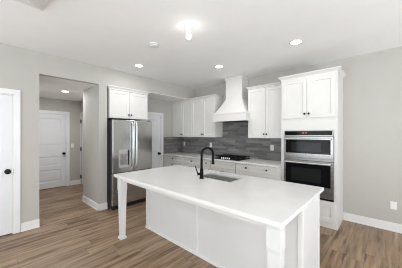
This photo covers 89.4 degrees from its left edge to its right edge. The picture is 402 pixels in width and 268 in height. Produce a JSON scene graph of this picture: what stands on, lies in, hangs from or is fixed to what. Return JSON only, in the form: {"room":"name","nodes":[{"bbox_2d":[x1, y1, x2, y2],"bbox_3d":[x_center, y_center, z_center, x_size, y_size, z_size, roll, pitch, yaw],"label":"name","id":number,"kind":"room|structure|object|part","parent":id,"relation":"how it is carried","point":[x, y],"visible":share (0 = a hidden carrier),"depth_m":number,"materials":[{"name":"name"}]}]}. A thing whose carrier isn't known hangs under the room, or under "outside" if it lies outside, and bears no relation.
{"room":"kitchen","nodes":[
{"label":"kitchen","id":0,"kind":"room"},
{"bbox_2d":[14,0,48,10],"bbox_3d":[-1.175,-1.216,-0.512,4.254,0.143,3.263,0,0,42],"label":"ceiling vent","id":1,"kind":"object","parent":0,"point":[38,4],"depth_m":1.93,"materials":[{"name":"paint"}]},
{"bbox_2d":[0,43,98,231],"bbox_3d":[-3.502,0.084,2.197,0.100,2.743,4.550,0,0,42],"label":"wall","id":2,"kind":"structure","parent":0,"point":[20,68],"depth_m":3.11,"materials":[{"name":"beige paint"}]},
{"bbox_2d":[0,88,20,235],"bbox_3d":[-3.040,0.403,2.660,0.162,2.105,1.007,0,0,42],"label":"door","id":3,"kind":"structure","parent":2,"relation":"in","point":[9,103],"depth_m":2.94,"materials":[{"name":"white paint"}]},
{"bbox_2d":[21,219,39,231],"bbox_3d":[-3.757,1.393,1.824,0.022,0.125,3.655,0,0,42],"label":"baseboard","id":4,"kind":"structure","parent":2,"relation":"attached to","point":[33,224],"depth_m":3.09,"materials":[{"name":"white paint"}]},
{"bbox_2d":[39,97,79,180],"bbox_3d":[-4.026,0.254,5.460,0.100,2.402,1.580,0,0,42],"label":"wall","id":5,"kind":"structure","parent":0,"point":[49,104],"depth_m":5.79,"materials":[{"name":"beige paint"}]},
{"bbox_2d":[39,110,69,189],"bbox_3d":[-4.055,0.417,5.381,0.162,2.075,0.975,0,0,42],"label":"door","id":6,"kind":"structure","parent":5,"relation":"in","point":[54,126],"depth_m":5.48,"materials":[{"name":"white paint"}]},
{"bbox_2d":[70,180,79,185],"bbox_3d":[-3.607,1.393,5.832,0.022,0.125,0.265,0,0,42],"label":"baseboard","id":7,"kind":"structure","parent":5,"relation":"attached to","point":[75,182],"depth_m":5.82,"materials":[{"name":"white paint"}]},
{"bbox_2d":[80,101,82,184],"bbox_3d":[-2.961,0.254,5.273,1.730,2.402,0.425,0,0,42],"label":"wall","id":8,"kind":"structure","parent":0,"point":[81,102],"depth_m":5.88,"materials":[{"name":"beige paint"}]},
{"bbox_2d":[80,112,82,183],"bbox_3d":[-3.152,0.417,5.650,0.930,2.075,0.124,0,0,42],"label":"door","id":9,"kind":"structure","parent":8,"relation":"in","point":[81,113],"depth_m":5.87,"materials":[{"name":"white paint"}]},
{"bbox_2d":[83,66,106,203],"bbox_3d":[-2.200,0.084,4.191,0.850,2.743,0.155,0,0,42],"label":"wall","id":10,"kind":"structure","parent":0,"point":[95,97],"depth_m":3.96,"materials":[{"name":"beige paint"}]},
{"bbox_2d":[82,195,107,210],"bbox_3d":[-2.199,1.393,4.176,0.872,0.125,0.177,0,0,42],"label":"baseboard","id":11,"kind":"structure","parent":10,"relation":"attached to","point":[96,206],"depth_m":3.96,"materials":[{"name":"white paint"}]},
{"bbox_2d":[39,75,184,101],"bbox_3d":[-2.379,-0.996,5.356,2.680,0.098,3.640,0,0,42],"label":"ceiling","id":12,"kind":"structure","parent":0,"point":[49,87],"depth_m":4.42,"materials":[{"name":"paint"}]},
{"bbox_2d":[107,68,194,98],"bbox_3d":[-1.232,-1.127,5.095,0.630,0.323,2.485,0,0,42],"label":"wall","id":13,"kind":"structure","parent":0,"point":[114,77],"depth_m":4.62,"materials":[{"name":"beige paint"}]},
{"bbox_2d":[107,85,149,120],"bbox_3d":[-1.726,-0.635,4.498,0.680,0.630,0.943,0,0,42],"label":"upper cabinet","id":14,"kind":"object","parent":13,"relation":"attached to","point":[122,103],"visible":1,"depth_m":4.25,"materials":[{"name":"white paint"}]},
{"bbox_3d":[-1.658,-0.601,4.142,0.020,0.554,0.419,0,0,42],"label":"door","id":15,"kind":"part","parent":14,"relation":"part of","materials":[{"name":"white paint"}]},
{"bbox_3d":[-1.726,-0.918,4.498,0.680,0.064,0.943,0,0,42],"label":"crown molding","id":16,"kind":"part","parent":14,"relation":"part of","materials":[{"name":"white paint"}]},
{"bbox_3d":[-1.368,-0.601,4.461,0.020,0.554,0.432,0,0,42],"label":"door","id":17,"kind":"part","parent":14,"relation":"part of","materials":[{"name":"white paint"}]},
{"bbox_2d":[148,98,171,166],"bbox_3d":[-1.502,0.084,5.341,0.100,2.743,2.485,0,0,42],"label":"wall","id":18,"kind":"structure","parent":0,"point":[154,105],"depth_m":5.78,"materials":[{"name":"beige paint"}]},
{"bbox_2d":[141,112,162,167],"bbox_3d":[-1.377,0.435,5.433,0.162,2.040,0.860,0,0,42],"label":"door","id":19,"kind":"structure","parent":18,"relation":"in","point":[157,121],"depth_m":5.59,"materials":[{"name":"white paint"}]},
{"bbox_2d":[0,0,401,88],"bbox_3d":[-0.063,-1.338,0.861,8.250,0.100,7.390,0,0,42],"label":"ceiling","id":20,"kind":"structure","parent":0,"point":[249,38],"depth_m":2.60,"materials":[{"name":"paint"}]},
{"bbox_2d":[149,42,158,47],"bbox_3d":[-0.676,-1.270,2.921,0.147,0.034,0.147,0,0,42],"label":"smoke detector","id":21,"kind":"object","parent":20,"relation":"attached to","point":[152,44],"visible":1,"depth_m":2.89,"materials":[{"name":"white plastic"}]},
{"bbox_2d":[184,24,193,39],"bbox_3d":[-0.147,-1.210,2.428,0.116,0.155,0.116,0,0,42],"label":"ceiling light","id":22,"kind":"object","parent":20,"relation":"attached to","point":[188,27],"visible":1,"depth_m":2.41,"materials":[{"name":"white glass"}]},
{"bbox_3d":[-0.147,-1.188,2.428,0.060,0.110,0.060,0,0,42],"label":"bulb","id":23,"kind":"part","parent":22,"relation":"part of","materials":[{"name":"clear glass"}]},
{"bbox_2d":[184,24,193,30],"bbox_3d":[-0.147,-1.265,2.428,0.116,0.045,0.116,0,0,42],"label":"socket","id":24,"kind":"object","parent":22,"relation":"attached to","point":[187,26],"depth_m":2.40,"materials":[{"name":"white plastic"}]},
{"bbox_2d":[289,39,302,44],"bbox_3d":[1.330,-1.284,2.842,0.184,0.008,0.184,0,0,42],"label":"recessed light","id":25,"kind":"object","parent":20,"relation":"in","point":[296,41],"visible":1,"depth_m":2.84,"materials":[{"name":"white paint"}]},
{"bbox_2d":[0,184,401,267],"bbox_3d":[-0.804,1.505,1.532,10.250,0.100,7.390,0,0,42],"label":"floor","id":26,"kind":"structure","parent":0,"point":[71,233],"depth_m":2.67,"materials":[{"name":"wood"}]},
{"bbox_2d":[107,119,151,209],"bbox_3d":[-1.645,0.581,4.396,0.858,1.748,0.873,0,0,42],"label":"refrigerator","id":27,"kind":"object","parent":26,"relation":"on","point":[129,142],"visible":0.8,"depth_m":4.05,"materials":[{"name":"metal"}]},
{"bbox_3d":[-1.537,0.237,4.002,0.053,1.025,0.434,0,0,42],"label":"door","id":28,"kind":"part","parent":27,"relation":"part of","materials":[{"name":"metal"}]},
{"bbox_3d":[-1.389,1.063,4.164,0.053,0.613,0.873,0,0,42],"label":"freezer drawer","id":29,"kind":"part","parent":27,"relation":"part of","materials":[{"name":"metal"}]},
{"bbox_3d":[-1.379,0.225,4.098,0.064,0.940,0.025,0,0,42],"label":"handle","id":30,"kind":"part","parent":27,"relation":"part of","materials":[{"name":"metal"}]},
{"bbox_3d":[-1.323,0.225,4.161,0.064,0.940,0.025,0,0,42],"label":"handle","id":31,"kind":"part","parent":27,"relation":"part of","materials":[{"name":"metal"}]},
{"bbox_3d":[-1.242,0.237,4.327,0.053,1.025,0.433,0,0,42],"label":"door","id":32,"kind":"part","parent":27,"relation":"part of","materials":[{"name":"metal"}]},
{"bbox_2d":[164,155,182,166],"bbox_3d":[-0.566,1.021,5.709,0.772,0.868,0.657,0,0,42],"label":"base cabinet","id":33,"kind":"object","parent":26,"relation":"on","point":[169,160],"visible":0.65,"depth_m":5.49,"materials":[{"name":"white paint"}]},
{"bbox_3d":[-0.760,0.895,5.495,0.764,0.290,0.020,0,0,42],"label":"drawer","id":34,"kind":"part","parent":33,"relation":"part of","materials":[{"name":"white paint"}]},
{"bbox_3d":[-0.760,0.670,5.495,0.764,0.140,0.020,0,0,42],"label":"drawer","id":35,"kind":"part","parent":33,"relation":"part of","materials":[{"name":"white paint"}]},
{"bbox_2d":[183,157,200,167],"bbox_3d":[-0.047,1.021,5.239,0.617,0.868,0.657,0,0,42],"label":"base cabinet","id":36,"kind":"object","parent":26,"relation":"on","point":[190,162],"visible":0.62,"depth_m":5.00,"materials":[{"name":"white paint"}]},
{"bbox_3d":[-0.241,0.670,5.024,0.609,0.140,0.020,0,0,42],"label":"drawer","id":37,"kind":"part","parent":36,"relation":"part of","materials":[{"name":"white paint"}]},
{"bbox_2d":[200,159,210,169],"bbox_3d":[0.299,1.021,4.926,0.305,0.868,0.657,0,0,42],"label":"base cabinet","id":38,"kind":"object","parent":26,"relation":"on","point":[206,163],"visible":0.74,"depth_m":4.68,"materials":[{"name":"white paint"}]},
{"bbox_2d":[117,178,319,267],"bbox_3d":[0.022,1.020,2.451,2.288,0.869,1.030,0,0,42],"label":"kitchen island","id":39,"kind":"object","parent":26,"relation":"on","point":[223,239],"visible":0.63,"depth_m":2.11,"materials":[{"name":"paint"}]},
{"bbox_3d":[-1.099,1.020,2.835,0.094,0.869,0.094,0,0,42],"label":"leg","id":40,"kind":"part","parent":39,"relation":"part of","materials":[{"name":"paint"}]},
{"bbox_3d":[0.172,1.440,2.616,2.288,0.030,0.584,0,0,42],"label":"shoe molding","id":41,"kind":"part","parent":39,"relation":"part of","materials":[{"name":"white paint"}]},
{"bbox_2d":[114,165,323,228],"bbox_3d":[0.036,0.570,2.455,2.305,0.030,1.155,0,0,42],"label":"island countertop","id":42,"kind":"structure","parent":39,"relation":"on","point":[276,203],"depth_m":1.96,"materials":[{"name":"white stone"}]},
{"bbox_2d":[195,147,214,178],"bbox_3d":[0.050,0.358,2.554,0.247,0.393,0.062,0,0,-18],"label":"kitchen faucet","id":43,"kind":"object","parent":42,"relation":"on","point":[204,148],"visible":1,"depth_m":2.53,"materials":[{"name":"black metal"}]},
{"bbox_2d":[199,168,203,178],"bbox_3d":[0.008,0.490,2.540,0.060,0.130,0.060,0,0,42],"label":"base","id":44,"kind":"object","parent":43,"relation":"attached to","point":[201,169],"depth_m":2.52,"materials":[{"name":"black metal"}]},
{"bbox_3d":[0.080,0.298,2.557,0.176,0.273,0.029,0,0,-14],"label":"spout","id":45,"kind":"part","parent":43,"relation":"part of","materials":[{"name":"black metal"}]},
{"bbox_2d":[203,174,237,181],"bbox_3d":[0.226,0.688,2.657,0.617,0.202,0.362,0,0,42],"label":"sink","id":46,"kind":"object","parent":42,"relation":"in","point":[211,176],"visible":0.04,"depth_m":2.84,"materials":[{"name":"metal"}]},
{"bbox_3d":[0.508,1.020,1.378,0.094,0.869,0.094,0,0,42],"label":"leg","id":47,"kind":"part","parent":39,"relation":"part of","materials":[{"name":"paint"}]},
{"bbox_2d":[211,160,235,173],"bbox_3d":[0.660,1.021,4.598,0.662,0.868,0.657,0,0,42],"label":"base cabinet","id":48,"kind":"object","parent":26,"relation":"on","point":[229,167],"visible":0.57,"depth_m":4.34,"materials":[{"name":"white paint"}]},
{"bbox_3d":[0.343,1.045,4.495,0.322,0.590,0.020,0,0,42],"label":"door","id":49,"kind":"part","parent":48,"relation":"part of","materials":[{"name":"white paint"}]},
{"bbox_3d":[0.588,1.045,4.272,0.324,0.590,0.020,0,0,42],"label":"door","id":50,"kind":"part","parent":48,"relation":"part of","materials":[{"name":"white paint"}]},
{"bbox_2d":[236,163,280,180],"bbox_3d":[1.238,1.021,4.074,0.880,0.868,0.657,0,0,42],"label":"base cabinet","id":51,"kind":"object","parent":26,"relation":"on","point":[274,173],"visible":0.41,"depth_m":3.81,"materials":[{"name":"white paint"}]},
{"bbox_2d":[163,152,280,167],"bbox_3d":[0.357,0.570,4.872,3.260,0.030,0.658,0,0,42],"label":"countertop","id":52,"kind":"structure","parent":51,"relation":"on","point":[270,163],"depth_m":4.25,"materials":[{"name":"white stone"}]},
{"bbox_2d":[214,154,249,160],"bbox_3d":[0.673,0.526,4.580,0.705,0.058,0.490,0,0,42],"label":"cooktop","id":53,"kind":"object","parent":52,"relation":"in","point":[223,156],"visible":0.98,"depth_m":4.49,"materials":[{"name":"black glass"}]},
{"bbox_3d":[0.673,0.548,4.580,0.705,0.012,0.490,0,0,42],"label":"plate","id":54,"kind":"part","parent":53,"relation":"part of","materials":[{"name":"black glass"}]},
{"bbox_3d":[1.043,0.895,3.860,0.872,0.290,0.020,0,0,42],"label":"drawer","id":55,"kind":"part","parent":51,"relation":"part of","materials":[{"name":"white paint"}]},
{"bbox_3d":[1.043,0.670,3.860,0.872,0.140,0.020,0,0,42],"label":"drawer","id":56,"kind":"part","parent":51,"relation":"part of","materials":[{"name":"white paint"}]},
{"bbox_2d":[278,66,346,229],"bbox_3d":[1.912,0.224,3.524,0.938,2.462,0.588,0,0,42],"label":"tall cabinet","id":57,"kind":"object","parent":26,"relation":"on","point":[312,100],"visible":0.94,"depth_m":3.26,"materials":[{"name":"white paint"}]},
{"bbox_3d":[1.588,-0.592,3.473,0.407,0.650,0.020,0,0,42],"label":"door","id":58,"kind":"part","parent":57,"relation":"part of","materials":[{"name":"white paint"}]},
{"bbox_2d":[284,130,333,201],"bbox_3d":[1.889,0.491,3.493,0.737,1.091,0.587,0,0,42],"label":"wall oven","id":59,"kind":"object","parent":57,"relation":"in","point":[308,155],"visible":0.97,"depth_m":3.27,"materials":[{"name":"metal"}]},
{"bbox_3d":[1.711,0.470,3.296,0.683,0.025,0.057,0,0,42],"label":"handle","id":60,"kind":"part","parent":59,"relation":"part of","materials":[{"name":"metal"}]},
{"bbox_3d":[1.711,0.083,3.296,0.683,0.025,0.057,0,0,42],"label":"handle","id":61,"kind":"part","parent":59,"relation":"part of","materials":[{"name":"metal"}]},
{"bbox_3d":[1.727,0.662,3.317,0.668,0.345,0.006,0,0,42],"label":"door glass","id":62,"kind":"part","parent":59,"relation":"part of","materials":[{"name":"black glass"}]},
{"bbox_3d":[1.727,0.206,3.317,0.668,0.227,0.006,0,0,42],"label":"door glass","id":63,"kind":"part","parent":59,"relation":"part of","materials":[{"name":"black glass"}]},
{"bbox_3d":[1.738,-0.013,3.326,0.707,0.069,0.005,0,0,42],"label":"control glass","id":64,"kind":"part","parent":59,"relation":"part of","materials":[{"name":"black glass"}]},
{"bbox_3d":[1.741,0.723,3.329,0.737,0.571,0.035,0,0,42],"label":"oven door","id":65,"kind":"part","parent":59,"relation":"part of","materials":[{"name":"glass"}]},
{"bbox_3d":[1.741,0.218,3.329,0.737,0.354,0.035,0,0,42],"label":"microwave door","id":66,"kind":"part","parent":59,"relation":"part of","materials":[{"name":"metal"}]},
{"bbox_3d":[1.747,0.416,3.336,0.737,0.034,0.017,0,0,42],"label":"divider trim","id":67,"kind":"part","parent":59,"relation":"part of","materials":[{"name":"metal"}]},
{"bbox_3d":[1.746,-0.009,3.334,0.737,0.091,0.021,0,0,42],"label":"control panel","id":68,"kind":"part","parent":59,"relation":"part of","materials":[{"name":"metal"}]},
{"bbox_3d":[1.778,-0.972,3.377,0.938,0.070,0.188,0,0,42],"label":"crown molding","id":69,"kind":"part","parent":57,"relation":"part of","materials":[{"name":"white paint"}]},
{"bbox_3d":[1.890,-0.592,3.200,0.395,0.650,0.020,0,0,42],"label":"door","id":70,"kind":"part","parent":57,"relation":"part of","materials":[{"name":"white paint"}]},
{"bbox_3d":[1.737,1.212,3.339,0.808,0.297,0.020,0,0,42],"label":"drawer","id":71,"kind":"part","parent":57,"relation":"part of","materials":[{"name":"white paint"}]},
{"bbox_3d":[1.977,-0.972,3.560,0.890,0.070,0.447,0,0,42],"label":"crown molding","id":72,"kind":"part","parent":57,"relation":"part of","materials":[{"name":"white paint"}]},
{"bbox_2d":[195,46,401,223],"bbox_3d":[2.385,0.084,3.561,8.250,2.743,0.100,0,0,42],"label":"wall","id":73,"kind":"structure","parent":0,"point":[372,84],"depth_m":3.23,"materials":[{"name":"beige paint"}]},
{"bbox_2d":[171,98,191,136],"bbox_3d":[-0.452,-0.437,5.808,0.808,1.040,0.358,0,0,42],"label":"upper cabinet","id":74,"kind":"object","parent":73,"relation":"attached to","point":[181,109],"visible":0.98,"depth_m":5.68,"materials":[{"name":"white paint"}]},
{"bbox_3d":[-0.688,-0.413,5.848,0.398,0.984,0.020,0,0,42],"label":"door","id":75,"kind":"part","parent":74,"relation":"part of","materials":[{"name":"white paint"}]},
{"bbox_3d":[-0.452,-0.935,5.808,0.808,0.044,0.358,0,0,42],"label":"crown molding","id":76,"kind":"part","parent":74,"relation":"part of","materials":[{"name":"white paint"}]},
{"bbox_3d":[-0.389,-0.413,5.577,0.398,0.984,0.020,0,0,42],"label":"door","id":77,"kind":"part","parent":74,"relation":"part of","materials":[{"name":"white paint"}]},
{"bbox_2d":[191,94,223,136],"bbox_3d":[0.153,-0.437,5.259,0.818,1.040,0.358,0,0,42],"label":"upper cabinet","id":78,"kind":"object","parent":73,"relation":"attached to","point":[203,107],"visible":1,"depth_m":5.12,"materials":[{"name":"white paint"}]},
{"bbox_3d":[-0.094,-0.413,5.310,0.377,0.984,0.020,0,0,42],"label":"door","id":79,"kind":"part","parent":78,"relation":"part of","materials":[{"name":"white paint"}]},
{"bbox_3d":[0.153,-0.935,5.259,0.818,0.044,0.358,0,0,42],"label":"crown molding","id":80,"kind":"part","parent":78,"relation":"part of","materials":[{"name":"white paint"}]},
{"bbox_3d":[0.194,-0.413,5.048,0.389,0.984,0.020,0,0,42],"label":"door","id":81,"kind":"part","parent":78,"relation":"part of","materials":[{"name":"white paint"}]},
{"bbox_2d":[164,122,280,160],"bbox_3d":[0.369,0.113,4.898,3.286,0.915,0.648,0,0,42],"label":"backsplash","id":82,"kind":"structure","parent":73,"relation":"attached to","point":[235,140],"depth_m":4.95,"materials":[{"name":"tile"}]},
{"bbox_2d":[212,75,249,122],"bbox_3d":[0.756,-0.784,4.634,0.881,1.004,0.497,0,0,42],"label":"range hood","id":83,"kind":"object","parent":73,"relation":"attached to","point":[234,108],"visible":0.83,"depth_m":4.54,"materials":[{"name":"white paint"}]},
{"bbox_3d":[0.828,-1.264,4.699,0.455,0.042,0.304,0,0,42],"label":"chimney molding","id":84,"kind":"part","parent":83,"relation":"part of","materials":[{"name":"white paint"}]},
{"bbox_2d":[246,82,280,137],"bbox_3d":[1.362,-0.450,4.163,0.815,1.065,0.358,0,0,42],"label":"upper cabinet","id":85,"kind":"object","parent":73,"relation":"attached to","point":[264,101],"visible":0.86,"depth_m":4.06,"materials":[{"name":"white paint"}]},
{"bbox_3d":[1.147,-0.424,4.184,0.382,1.007,0.020,0,0,42],"label":"door","id":86,"kind":"part","parent":85,"relation":"part of","materials":[{"name":"white paint"}]},
{"bbox_3d":[1.362,-0.959,4.163,0.815,0.046,0.358,0,0,42],"label":"crown molding","id":87,"kind":"part","parent":85,"relation":"part of","materials":[{"name":"white paint"}]},
{"bbox_3d":[1.434,-0.424,3.924,0.382,1.007,0.020,0,0,42],"label":"door","id":88,"kind":"part","parent":85,"relation":"part of","materials":[{"name":"white paint"}]},
{"bbox_2d":[343,212,401,233],"bbox_3d":[3.872,1.393,2.130,3.925,0.125,0.022,0,0,42],"label":"baseboard","id":89,"kind":"structure","parent":73,"relation":"attached to","point":[381,224],"depth_m":3.18,"materials":[{"name":"white paint"}]},
{"bbox_2d":[390,201,396,209],"bbox_3d":[2.882,1.070,3.037,0.072,0.116,0.007,0,0,42],"label":"wall outlet","id":90,"kind":"object","parent":73,"relation":"attached to","point":[393,205],"visible":1,"depth_m":3.04,"materials":[{"name":"white plastic"}]}
]}

